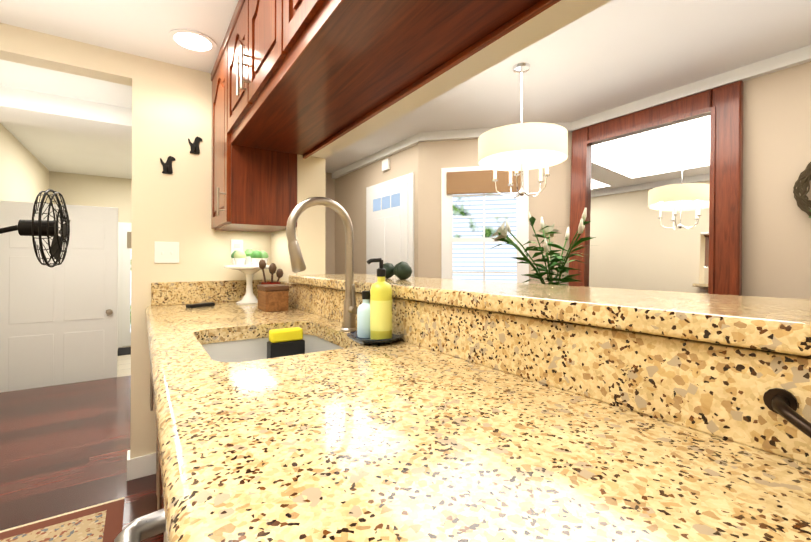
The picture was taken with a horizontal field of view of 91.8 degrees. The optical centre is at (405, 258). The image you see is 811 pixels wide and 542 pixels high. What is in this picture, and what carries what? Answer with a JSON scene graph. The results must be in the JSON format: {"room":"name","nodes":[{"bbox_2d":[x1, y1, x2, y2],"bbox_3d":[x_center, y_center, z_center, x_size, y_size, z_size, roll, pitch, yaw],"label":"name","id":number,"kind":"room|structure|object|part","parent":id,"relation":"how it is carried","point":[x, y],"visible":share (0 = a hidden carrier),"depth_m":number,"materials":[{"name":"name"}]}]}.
{"room":"kitchen","nodes":[
{"label":"kitchen","id":0,"kind":"room"},
{"bbox_2d":[0,123,48,202],"bbox_3d":[-3.020,0.041,2.240,0.100,3.020,9.500,0,0,-34],"label":"wall","id":1,"kind":"structure","parent":0,"point":[24,174],"depth_m":4.66,"materials":[{"name":"beige paint"}]},
{"bbox_2d":[0,201,117,392],"bbox_3d":[-3.511,0.438,3.945,1.003,2.110,0.110,0,0,-31],"label":"door","id":2,"kind":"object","parent":1,"relation":"attached to","point":[58,324],"visible":0.71,"depth_m":3.95,"materials":[{"name":"white wood"}]},
{"bbox_3d":[-3.646,1.016,3.832,0.323,0.528,0.006,0,0,-34],"label":"door panel","id":3,"kind":"part","parent":2,"relation":"part of","materials":[{"name":"white wood"}]},
{"bbox_3d":[-3.646,-0.253,3.841,0.323,0.304,0.006,0,0,-34],"label":"door panel","id":4,"kind":"part","parent":2,"relation":"part of","materials":[{"name":"white wood"}]},
{"bbox_3d":[-3.646,0.305,3.837,0.323,0.650,0.006,0,0,-34],"label":"door panel","id":5,"kind":"part","parent":2,"relation":"part of","materials":[{"name":"white wood"}]},
{"bbox_3d":[-3.315,1.017,4.055,0.323,0.528,0.006,0,0,-34],"label":"door panel","id":6,"kind":"part","parent":2,"relation":"part of","materials":[{"name":"white wood"}]},
{"bbox_3d":[-3.315,0.307,4.060,0.323,0.650,0.006,0,0,-34],"label":"door panel","id":7,"kind":"part","parent":2,"relation":"part of","materials":[{"name":"white wood"}]},
{"bbox_3d":[-3.315,-0.251,4.064,0.323,0.304,0.006,0,0,-34],"label":"door panel","id":8,"kind":"part","parent":2,"relation":"part of","materials":[{"name":"white wood"}]},
{"bbox_3d":[-3.128,0.565,4.148,0.060,0.060,0.066,0,0,-34],"label":"knob","id":9,"kind":"part","parent":2,"relation":"part of","materials":[{"name":"silver metal"}]},
{"bbox_2d":[0,122,131,178],"bbox_3d":[-3.757,-1.418,5.131,1.900,0.060,3.900,0,0,-34],"label":"ceiling","id":10,"kind":"structure","parent":0,"point":[55,150],"depth_m":5.06,"materials":[{"name":"white paint"}]},
{"bbox_2d":[0,375,163,541],"bbox_3d":[-1.255,1.355,1.401,1.900,0.340,6.150,0,0,-34],"label":"floor","id":11,"kind":"structure","parent":0,"point":[64,448],"depth_m":2.40,"materials":[{"name":"brown wood"}]},
{"bbox_2d":[0,497,123,541],"bbox_3d":[-1.050,1.174,0.732,0.790,0.012,2.410,0,0,-34],"label":"kitchen rug","id":12,"kind":"object","parent":11,"relation":"on","point":[101,522],"visible":1,"depth_m":1.72,"materials":[{"name":"brown fabric"}]},
{"bbox_2d":[114,508,166,541],"bbox_3d":[-0.014,0.742,0.602,0.721,0.876,0.580,0,0,-34],"label":"dishwasher","id":13,"kind":"object","parent":11,"relation":"on","point":[141,528],"visible":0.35,"depth_m":0.61,"materials":[{"name":"silver metal"}]},
{"bbox_3d":[-0.224,0.702,0.461,0.079,0.723,0.574,0,0,-34],"label":"door","id":14,"kind":"part","parent":13,"relation":"part of","materials":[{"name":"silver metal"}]},
{"bbox_2d":[156,327,297,509],"bbox_3d":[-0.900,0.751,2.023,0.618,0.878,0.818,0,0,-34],"label":"base cabinet","id":15,"kind":"object","parent":11,"relation":"on","point":[159,492],"depth_m":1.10,"materials":[{"name":"brown wood"}]},
{"bbox_3d":[-1.171,0.628,1.839,0.038,0.160,0.010,0,0,-34],"label":"cab door handle","id":16,"kind":"part","parent":15,"relation":"part of","materials":[{"name":"silver metal"}]},
{"bbox_3d":[-1.214,0.629,1.902,0.038,0.160,0.010,0,0,-34],"label":"cab door handle","id":17,"kind":"part","parent":15,"relation":"part of","materials":[{"name":"silver metal"}]},
{"bbox_2d":[145,279,810,541],"bbox_3d":[-0.146,0.213,0.859,0.674,0.180,3.598,0,0,-34],"label":"countertop","id":18,"kind":"structure","parent":15,"relation":"on","point":[440,423],"depth_m":0.54,"materials":[{"name":"stone"}]},
{"bbox_2d":[186,302,214,307],"bbox_3d":[-1.104,0.251,2.117,0.045,0.018,0.140,0,0,31],"label":"remote","id":19,"kind":"object","parent":18,"relation":"on","point":[196,305],"visible":1,"depth_m":2.10,"materials":[{"name":"black plastic"}]},
{"bbox_2d":[224,248,269,303],"bbox_3d":[-0.913,0.100,2.298,0.276,0.324,0.276,0,0,-34],"label":"cake stand","id":20,"kind":"object","parent":18,"relation":"on","point":[250,258],"visible":0.9,"depth_m":2.25,"materials":[{"name":"white ceramic"}]},
{"bbox_2d":[234,258,245,264],"bbox_3d":[-0.939,0.019,2.229,0.058,0.040,0.060,0,0,-34],"label":"cup","id":21,"kind":"object","parent":20,"relation":"on","point":[238,261],"depth_m":2.21,"materials":[{"name":"white ceramic"}]},
{"bbox_2d":[251,258,261,264],"bbox_3d":[-0.854,0.019,2.252,0.058,0.040,0.060,0,0,-34],"label":"cup","id":22,"kind":"object","parent":20,"relation":"on","point":[254,261],"depth_m":2.23,"materials":[{"name":"white ceramic"}]},
{"bbox_2d":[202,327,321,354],"bbox_3d":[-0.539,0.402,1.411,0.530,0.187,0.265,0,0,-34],"label":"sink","id":23,"kind":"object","parent":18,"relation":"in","point":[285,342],"depth_m":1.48,"materials":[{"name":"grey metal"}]},
{"bbox_2d":[202,334,342,361],"bbox_3d":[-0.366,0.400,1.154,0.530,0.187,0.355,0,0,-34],"label":"sink","id":24,"kind":"object","parent":18,"relation":"in","point":[259,353],"depth_m":1.49,"materials":[{"name":"grey metal"}]},
{"bbox_3d":[-0.725,0.624,1.179,0.038,0.160,0.010,0,0,-34],"label":"cab door handle","id":25,"kind":"part","parent":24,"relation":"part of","materials":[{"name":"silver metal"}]},
{"bbox_3d":[-0.681,0.623,1.112,0.038,0.160,0.010,0,0,-34],"label":"cab door handle","id":26,"kind":"part","parent":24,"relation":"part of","materials":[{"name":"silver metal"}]},
{"bbox_2d":[257,284,288,311],"bbox_3d":[-0.668,0.197,1.980,0.116,0.125,0.166,0,0,-34],"label":"box","id":27,"kind":"object","parent":18,"relation":"on","point":[272,297],"visible":1,"depth_m":1.92,"materials":[{"name":"brown wood"}]},
{"bbox_2d":[259,259,282,284],"bbox_3d":[-0.749,0.133,2.180,0.126,0.255,0.128,0,0,-34],"label":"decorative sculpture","id":28,"kind":"object","parent":27,"relation":"on","point":[272,268],"visible":0.48,"depth_m":2.15,"materials":[{"name":"brown"}]},
{"bbox_2d":[260,281,280,284],"bbox_3d":[-0.749,0.196,2.179,0.112,0.130,0.112,0,0,-34],"label":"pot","id":29,"kind":"object","parent":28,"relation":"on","point":[272,282],"depth_m":2.14,"materials":[{"name":"red"}]},
{"bbox_3d":[-0.668,0.147,1.980,0.116,0.024,0.166,0,0,-34],"label":"lid","id":30,"kind":"part","parent":27,"relation":"part of","materials":[{"name":"brown wood"}]},
{"bbox_2d":[286,197,357,331],"bbox_3d":[-0.270,0.022,1.324,0.254,0.464,0.096,0,0,-34],"label":"faucet","id":31,"kind":"object","parent":18,"relation":"on","point":[350,307],"visible":1,"depth_m":1.35,"materials":[{"name":"silver metal"}]},
{"bbox_3d":[-0.179,0.141,1.355,0.035,0.105,0.048,0,0,-34],"label":"lever","id":32,"kind":"part","parent":31,"relation":"part of","materials":[{"name":"silver metal"}]},
{"bbox_2d":[347,258,403,344],"bbox_3d":[-0.091,0.126,1.206,0.176,0.255,0.176,0,0,-34],"label":"soap tray","id":33,"kind":"object","parent":18,"relation":"on","point":[374,318],"visible":1,"depth_m":1.17,"materials":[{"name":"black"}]},
{"bbox_2d":[357,291,369,337],"bbox_3d":[-0.124,0.174,1.232,0.056,0.143,0.056,0,0,-34],"label":"bottle","id":34,"kind":"object","parent":33,"relation":"on","point":[363,311],"depth_m":1.21,"materials":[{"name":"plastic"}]},
{"bbox_3d":[-0.091,0.243,1.205,0.176,0.022,0.176,0,0,-34],"label":"dish","id":35,"kind":"part","parent":33,"relation":"part of","materials":[{"name":"black"}]},
{"bbox_2d":[370,277,391,338],"bbox_3d":[-0.073,0.150,1.188,0.067,0.190,0.067,0,0,-34],"label":"bottle","id":36,"kind":"object","parent":33,"relation":"on","point":[380,291],"depth_m":1.16,"materials":[{"name":"yellow plastic"}]},
{"bbox_2d":[763,388,810,437],"bbox_3d":[0.468,0.202,0.447,0.057,0.077,0.104,0,0,-34],"label":"towel bar","id":37,"kind":"object","parent":18,"relation":"attached to","point":[783,403],"visible":0.96,"depth_m":0.47,"materials":[{"name":"brown metal"}]},
{"bbox_2d":[49,171,131,222],"bbox_3d":[-4.851,0.074,6.795,2.160,3.020,0.100,0,0,-34],"label":"wall","id":38,"kind":"structure","parent":0,"point":[86,190],"depth_m":6.53,"materials":[{"name":"beige paint"}]},
{"bbox_2d":[118,222,130,346],"bbox_3d":[-4.473,0.450,6.921,0.990,2.130,0.106,0,0,-34],"label":"door frame","id":39,"kind":"structure","parent":38,"relation":"attached to","point":[124,283],"depth_m":6.72,"materials":[{"name":"white wood"}]},
{"bbox_3d":[-4.500,0.425,6.961,0.610,1.700,0.012,0,0,-34],"label":"glass","id":40,"kind":"part","parent":39,"relation":"part of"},
{"bbox_2d":[0,0,237,108],"bbox_3d":[-1.101,-1.146,1.191,1.900,0.060,5.600,0,0,-34],"label":"ceiling","id":41,"kind":"structure","parent":0,"point":[142,28],"depth_m":1.91,"materials":[{"name":"white paint"}]},
{"bbox_2d":[0,85,131,139],"bbox_3d":[-2.292,-1.039,2.956,1.900,0.130,0.400,0,0,-34],"label":"beam","id":42,"kind":"structure","parent":41,"relation":"attached to","point":[30,108],"depth_m":2.75,"materials":[{"name":"white paint"}]},
{"bbox_2d":[168,29,216,53],"bbox_3d":[-1.086,-1.107,2.009,0.224,0.006,0.224,0,0,-34],"label":"recessed light","id":43,"kind":"object","parent":41,"relation":"in","point":[192,41],"visible":1,"depth_m":2.00,"materials":[{"name":"white glass"}]},
{"bbox_2d":[117,346,130,376],"bbox_3d":[-3.911,1.538,5.338,1.900,0.070,3.350,0,0,-34],"label":"floor","id":44,"kind":"structure","parent":0,"point":[123,365],"depth_m":5.52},
{"bbox_2d":[118,347,130,355],"bbox_3d":[-4.264,1.506,6.577,0.900,0.012,0.600,0,0,-34],"label":"doormat","id":45,"kind":"object","parent":44,"relation":"on","point":[125,351],"visible":0.14,"depth_m":6.33,"materials":[{"name":"grey"}]},
{"bbox_2d":[0,23,270,457],"bbox_3d":[-1.694,0.040,2.062,1.900,2.300,0.120,0,0,-34],"label":"wall","id":46,"kind":"structure","parent":0,"point":[171,109],"depth_m":2.19,"materials":[{"name":"beige paint"}]},
{"bbox_2d":[0,189,69,266],"bbox_3d":[-2.288,-0.170,2.023,0.829,0.441,0.439,0,0,-34],"label":"fan","id":47,"kind":"object","parent":46,"relation":"attached to","point":[39,227],"visible":1,"depth_m":2.16,"materials":[{"name":"black metal"}]},
{"bbox_2d":[127,450,155,480],"bbox_3d":[-1.466,1.136,2.198,0.150,0.110,0.135,0,0,-34],"label":"baseboard","id":48,"kind":"structure","parent":46,"relation":"attached to","point":[141,466],"depth_m":2.14,"materials":[{"name":"white wood"}]},
{"bbox_2d":[154,242,178,262],"bbox_3d":[-1.345,-0.034,2.215,0.120,0.120,0.016,0,0,-34],"label":"light switch","id":49,"kind":"object","parent":46,"relation":"attached to","point":[166,252],"visible":1,"depth_m":2.22,"materials":[{"name":"white plastic"}]},
{"bbox_2d":[160,156,174,173],"bbox_3d":[-1.335,-0.530,2.208,0.076,0.103,0.044,0,0,-34],"label":"hook","id":50,"kind":"object","parent":46,"relation":"attached to","point":[167,167],"visible":1,"depth_m":2.22,"materials":[{"name":"black metal"}]},
{"bbox_2d":[188,137,201,153],"bbox_3d":[-1.222,-0.665,2.286,0.076,0.103,0.044,0,0,-34],"label":"hook","id":51,"kind":"object","parent":46,"relation":"attached to","point":[194,145],"visible":1,"depth_m":2.30,"materials":[{"name":"black metal"}]},
{"bbox_2d":[151,279,270,305],"bbox_3d":[-1.133,0.198,2.345,0.648,0.128,0.030,0,0,-34],"label":"backsplash","id":52,"kind":"structure","parent":46,"relation":"attached to","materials":[{"name":"stone"}]},
{"bbox_2d":[231,240,242,253],"bbox_3d":[-1.040,-0.057,2.425,0.070,0.116,0.008,0,0,-34],"label":"electrical outlet plate","id":53,"kind":"object","parent":46,"relation":"attached to","point":[236,245],"visible":0.67,"depth_m":2.42,"materials":[{"name":"white plastic"}]},
{"bbox_2d":[271,154,325,281],"bbox_3d":[-2.255,0.059,4.735,0.160,3.020,6.220,0,0,-34],"label":"wall","id":54,"kind":"structure","parent":0,"point":[310,232],"depth_m":2.17,"materials":[{"name":"beige paint"}]},
{"bbox_2d":[211,43,296,232],"bbox_3d":[-0.873,-0.639,2.233,0.348,0.939,0.518,0,0,-34],"label":"upper cabinet","id":55,"kind":"object","parent":54,"relation":"attached to","point":[252,191],"depth_m":2.04,"materials":[{"name":"brown wood"}]},
{"bbox_3d":[-0.915,-0.281,1.949,0.038,0.140,0.010,0,0,-34],"label":"tall handle","id":56,"kind":"part","parent":55,"relation":"part of","materials":[{"name":"silver metal"}]},
{"bbox_3d":[-1.008,-0.615,2.141,0.020,0.870,0.498,0,0,-34],"label":"tall door","id":57,"kind":"part","parent":55,"relation":"part of","materials":[{"name":"brown wood"}]},
{"bbox_3d":[-0.013,-1.092,0.958,0.353,0.049,3.598,0,0,-34],"label":"crown","id":58,"kind":"part","parent":55,"relation":"part of","materials":[{"name":"brown wood"}]},
{"bbox_2d":[223,0,398,155],"bbox_3d":[-0.459,-0.838,1.620,0.348,0.549,0.963,0,0,-34],"label":"upper cabinet","id":59,"kind":"object","parent":54,"relation":"attached to","point":[291,79],"depth_m":1.50,"materials":[{"name":"brown wood"}]},
{"bbox_3d":[-0.738,-0.830,1.742,0.020,0.435,0.434,0,0,-34],"label":"door","id":60,"kind":"part","parent":59,"relation":"part of","materials":[{"name":"brown wood"}]},
{"bbox_3d":[-0.657,-0.729,1.570,0.038,0.165,0.010,0,0,-34],"label":"handle","id":61,"kind":"part","parent":59,"relation":"part of","materials":[{"name":"silver metal"}]},
{"bbox_3d":[-0.615,-0.729,1.507,0.038,0.165,0.010,0,0,-34],"label":"handle","id":62,"kind":"part","parent":59,"relation":"part of","materials":[{"name":"silver metal"}]},
{"bbox_3d":[-0.486,-0.833,1.368,0.020,0.435,0.434,0,0,-34],"label":"door","id":63,"kind":"part","parent":59,"relation":"part of","materials":[{"name":"brown wood"}]},
{"bbox_3d":[0.004,-0.595,0.654,0.004,0.050,3.080,0,0,-34],"label":"faceframe rail","id":64,"kind":"part","parent":59,"relation":"part of","materials":[{"name":"brown wood"}]},
{"bbox_3d":[-0.201,-0.836,0.946,0.020,0.435,0.554,0,0,-34],"label":"door","id":65,"kind":"part","parent":59,"relation":"part of","materials":[{"name":"brown wood"}]},
{"bbox_2d":[267,280,810,464],"bbox_3d":[0.129,0.189,1.027,0.030,0.128,3.568,0,0,-34],"label":"backsplash","id":66,"kind":"structure","parent":54,"relation":"attached to","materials":[{"name":"stone"}]},
{"bbox_2d":[325,172,334,273],"bbox_3d":[-1.737,-0.044,5.640,1.710,2.520,0.100,0,0,-34],"label":"wall","id":67,"kind":"structure","parent":0,"point":[329,230],"depth_m":5.98,"materials":[{"name":"beige paint"}]},
{"bbox_2d":[335,144,417,276],"bbox_3d":[-0.408,-0.048,5.110,0.100,2.520,2.265,0,0,-34],"label":"wall","id":68,"kind":"structure","parent":0,"point":[350,193],"depth_m":5.30,"materials":[{"name":"beige paint"}]},
{"bbox_2d":[332,133,420,178],"bbox_3d":[-0.472,-1.266,5.075,0.055,0.085,2.265,0,0,-34],"label":"crown molding","id":69,"kind":"structure","parent":68,"relation":"attached to","point":[409,142],"depth_m":4.82,"materials":[{"name":"white wood"}]},
{"bbox_2d":[382,158,389,171],"bbox_3d":[-0.237,-1.126,4.741,0.034,0.130,0.140,0,0,-34],"label":"door chime","id":70,"kind":"object","parent":68,"relation":"attached to","point":[385,164],"visible":1,"depth_m":4.71,"materials":[{"name":"white plastic"}]},
{"bbox_2d":[373,193,399,211],"bbox_3d":[-0.234,-0.666,4.692,0.003,0.150,0.620,0,0,-34],"label":"glass pane","id":71,"kind":"object","parent":68,"relation":"attached to","point":[395,200],"depth_m":4.68,"materials":[{"name":"glass"}]},
{"bbox_3d":[-0.354,-0.665,4.870,0.003,0.150,0.190,0,0,-34],"label":"front door frame glass pane","id":72,"kind":"part","parent":71,"relation":"part of","materials":[{"name":"glass"}]},
{"bbox_3d":[-0.234,-0.666,4.692,0.003,0.150,0.190,0,0,-34],"label":"front door frame glass pane","id":73,"kind":"part","parent":71,"relation":"part of","materials":[{"name":"glass"}]},
{"bbox_2d":[366,172,413,276],"bbox_3d":[-0.208,0.139,4.703,0.072,2.140,1.060,0,0,-34],"label":"door","id":74,"kind":"structure","parent":68,"relation":"attached to","point":[393,240],"depth_m":4.58,"materials":[{"name":"white wood"}]},
{"bbox_2d":[418,133,571,285],"bbox_3d":[0.919,-0.056,4.038,1.582,2.520,0.100,0,0,12],"label":"wall","id":75,"kind":"structure","parent":0,"point":[550,203],"depth_m":4.06,"materials":[{"name":"beige paint"}]},
{"bbox_2d":[441,166,528,282],"bbox_3d":[0.798,-0.214,3.988,0.910,1.455,0.050,0,0,12],"label":"dining room window","id":76,"kind":"structure","parent":75,"relation":"in","point":[477,210],"depth_m":4.00,"materials":[{"name":"white"}]},
{"bbox_3d":[0.412,-0.228,4.085,0.066,1.425,0.068,0,0,-34],"label":"casing","id":77,"kind":"part","parent":76,"relation":"part of","materials":[{"name":"white wood"}]},
{"bbox_3d":[0.468,-0.201,4.072,0.039,1.330,0.040,0,0,-34],"label":"sash","id":78,"kind":"part","parent":76,"relation":"part of","materials":[{"name":"white"}]},
{"bbox_3d":[0.801,-0.904,4.008,0.515,0.075,0.531,0,0,-34],"label":"casing","id":79,"kind":"part","parent":76,"relation":"part of","materials":[{"name":"white wood"}]},
{"bbox_2d":[446,170,520,194],"bbox_3d":[0.796,-0.776,3.985,0.542,0.230,0.560,0,0,-34],"label":"blind","id":80,"kind":"object","parent":76,"relation":"attached to","point":[458,182],"depth_m":3.99,"materials":[{"name":"brown fabric"}]},
{"bbox_3d":[0.802,-0.201,4.010,0.503,1.330,0.520,0,0,-34],"label":"glass","id":81,"kind":"part","parent":76,"relation":"part of","materials":[{"name":"glass"}]},
{"bbox_3d":[1.133,-0.202,3.931,0.039,1.330,0.040,0,0,-34],"label":"sash","id":82,"kind":"part","parent":76,"relation":"part of","materials":[{"name":"white"}]},
{"bbox_3d":[1.190,-0.229,3.921,0.066,1.425,0.068,0,0,-34],"label":"casing","id":83,"kind":"part","parent":76,"relation":"part of","materials":[{"name":"white wood"}]},
{"bbox_2d":[419,122,571,141],"bbox_3d":[0.903,-1.274,3.971,1.542,0.085,0.055,0,0,12],"label":"crown molding","id":84,"kind":"structure","parent":75,"relation":"attached to","point":[477,133],"depth_m":4.03,"materials":[{"name":"white wood"}]},
{"bbox_2d":[325,0,810,172],"bbox_3d":[0.620,-1.353,3.077,2.740,0.060,6.800,0,0,-34],"label":"ceiling","id":85,"kind":"structure","parent":0,"point":[612,54],"depth_m":2.66,"materials":[{"name":"white paint"}]},
{"bbox_2d":[478,63,567,197],"bbox_3d":[0.802,-0.878,2.714,0.590,0.894,0.590,0,0,-34],"label":"chandelier","id":86,"kind":"object","parent":85,"relation":"hanging from","point":[521,147],"visible":1,"depth_m":2.58,"materials":[{"name":"fabric"}]},
{"bbox_3d":[0.775,-0.878,2.675,0.489,0.894,0.503,0,0,-34],"label":"frame","id":87,"kind":"part","parent":86,"relation":"part of","materials":[{"name":"silver metal"}]},
{"bbox_3d":[0.802,-0.753,2.713,0.590,0.165,0.590,0,0,-34],"label":"lamp shade","id":88,"kind":"part","parent":86,"relation":"part of","materials":[{"name":"fabric"}]},
{"bbox_2d":[742,62,810,299],"bbox_3d":[2.645,-0.067,2.426,0.100,2.520,3.470,0,0,-34],"label":"wall","id":89,"kind":"structure","parent":0,"point":[776,241],"depth_m":2.61,"materials":[{"name":"beige paint"}]},
{"bbox_2d":[571,45,810,131],"bbox_3d":[2.581,-1.285,2.391,0.055,0.085,3.470,0,0,-34],"label":"crown molding","id":90,"kind":"structure","parent":89,"relation":"attached to","point":[792,58],"depth_m":2.87,"materials":[{"name":"white wood"}]},
{"bbox_2d":[793,162,810,217],"bbox_3d":[2.572,-0.422,2.289,0.108,0.478,0.475,0,0,-34],"label":"wreath","id":91,"kind":"object","parent":89,"relation":"attached to","point":[802,183],"visible":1,"depth_m":2.46,"materials":[{"name":"brown plant"}]},
{"bbox_3d":[0.620,1.227,3.059,2.740,0.060,6.800,0,0,-34],"label":"floor","id":92,"kind":"structure","parent":0,"visible":0},
{"bbox_2d":[568,80,743,295],"bbox_3d":[1.932,-0.026,3.223,0.161,2.409,1.290,0,0,-34],"label":"floor mirror","id":93,"kind":"object","parent":92,"relation":"on","point":[657,191],"visible":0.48,"depth_m":3.10,"materials":[{"name":"brown wood"}]},
{"bbox_3d":[1.942,-0.026,3.230,0.099,2.078,0.960,0,0,-34],"label":"glass","id":94,"kind":"part","parent":93,"relation":"part of","materials":[{"name":"white"}]},
{"bbox_3d":[1.113,0.811,2.188,1.000,0.760,1.600,0,0,-34],"label":"dining table","id":95,"kind":"object","parent":92,"relation":"on","visible":0},
{"bbox_2d":[490,208,599,285],"bbox_3d":[0.796,0.090,2.125,0.532,0.680,0.575,0,0,-34],"label":"plant","id":96,"kind":"object","parent":95,"relation":"on","point":[501,231],"visible":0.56,"depth_m":2.11,"materials":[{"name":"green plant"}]},
{"bbox_3d":[0.402,-0.967,0.804,0.160,0.744,3.280,0,0,-34],"label":"wall","id":97,"kind":"structure","parent":0,"visible":0},
{"bbox_2d":[287,0,538,91],"bbox_3d":[0.094,-0.844,0.801,0.348,0.549,1.266,0,0,-34],"label":"upper cabinet","id":98,"kind":"object","parent":97,"relation":"attached to","point":[391,45],"depth_m":1.01,"materials":[{"name":"brown wood"}]},
{"bbox_3d":[-0.014,-0.578,1.314,0.047,0.026,1.961,0,0,-34],"label":"under panel","id":99,"kind":"part","parent":98,"relation":"part of","materials":[{"name":"brown wood"}]},
{"bbox_3d":[-0.002,-0.556,1.322,0.017,0.018,1.961,0,0,-34],"label":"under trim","id":100,"kind":"part","parent":98,"relation":"part of","materials":[{"name":"brown wood"}]},
{"bbox_2d":[311,0,611,158],"bbox_3d":[0.053,-0.578,1.359,0.114,0.026,1.961,0,0,-34],"label":"beam","id":101,"kind":"structure","parent":97,"relation":"attached to","point":[551,19],"depth_m":1.14,"materials":[{"name":"white"}]},
{"bbox_3d":[0.402,0.651,0.793,0.160,1.060,3.280,0,0,-34],"label":"wall","id":102,"kind":"structure","parent":0,"visible":0},
{"bbox_2d":[289,274,810,355],"bbox_3d":[0.100,0.103,1.387,0.420,0.040,1.960,0,0,-34],"label":"bar","id":103,"kind":"object","parent":102,"relation":"on","point":[779,325],"visible":0.98,"depth_m":0.70,"materials":[{"name":"stone"}]},
{"bbox_2d":[383,261,411,279],"bbox_3d":[-0.029,0.050,1.616,0.114,0.076,0.204,0,0,-34],"label":"decorative balls","id":104,"kind":"object","parent":103,"relation":"on","point":[402,270],"visible":0.83,"depth_m":1.54,"materials":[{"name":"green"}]}
]}

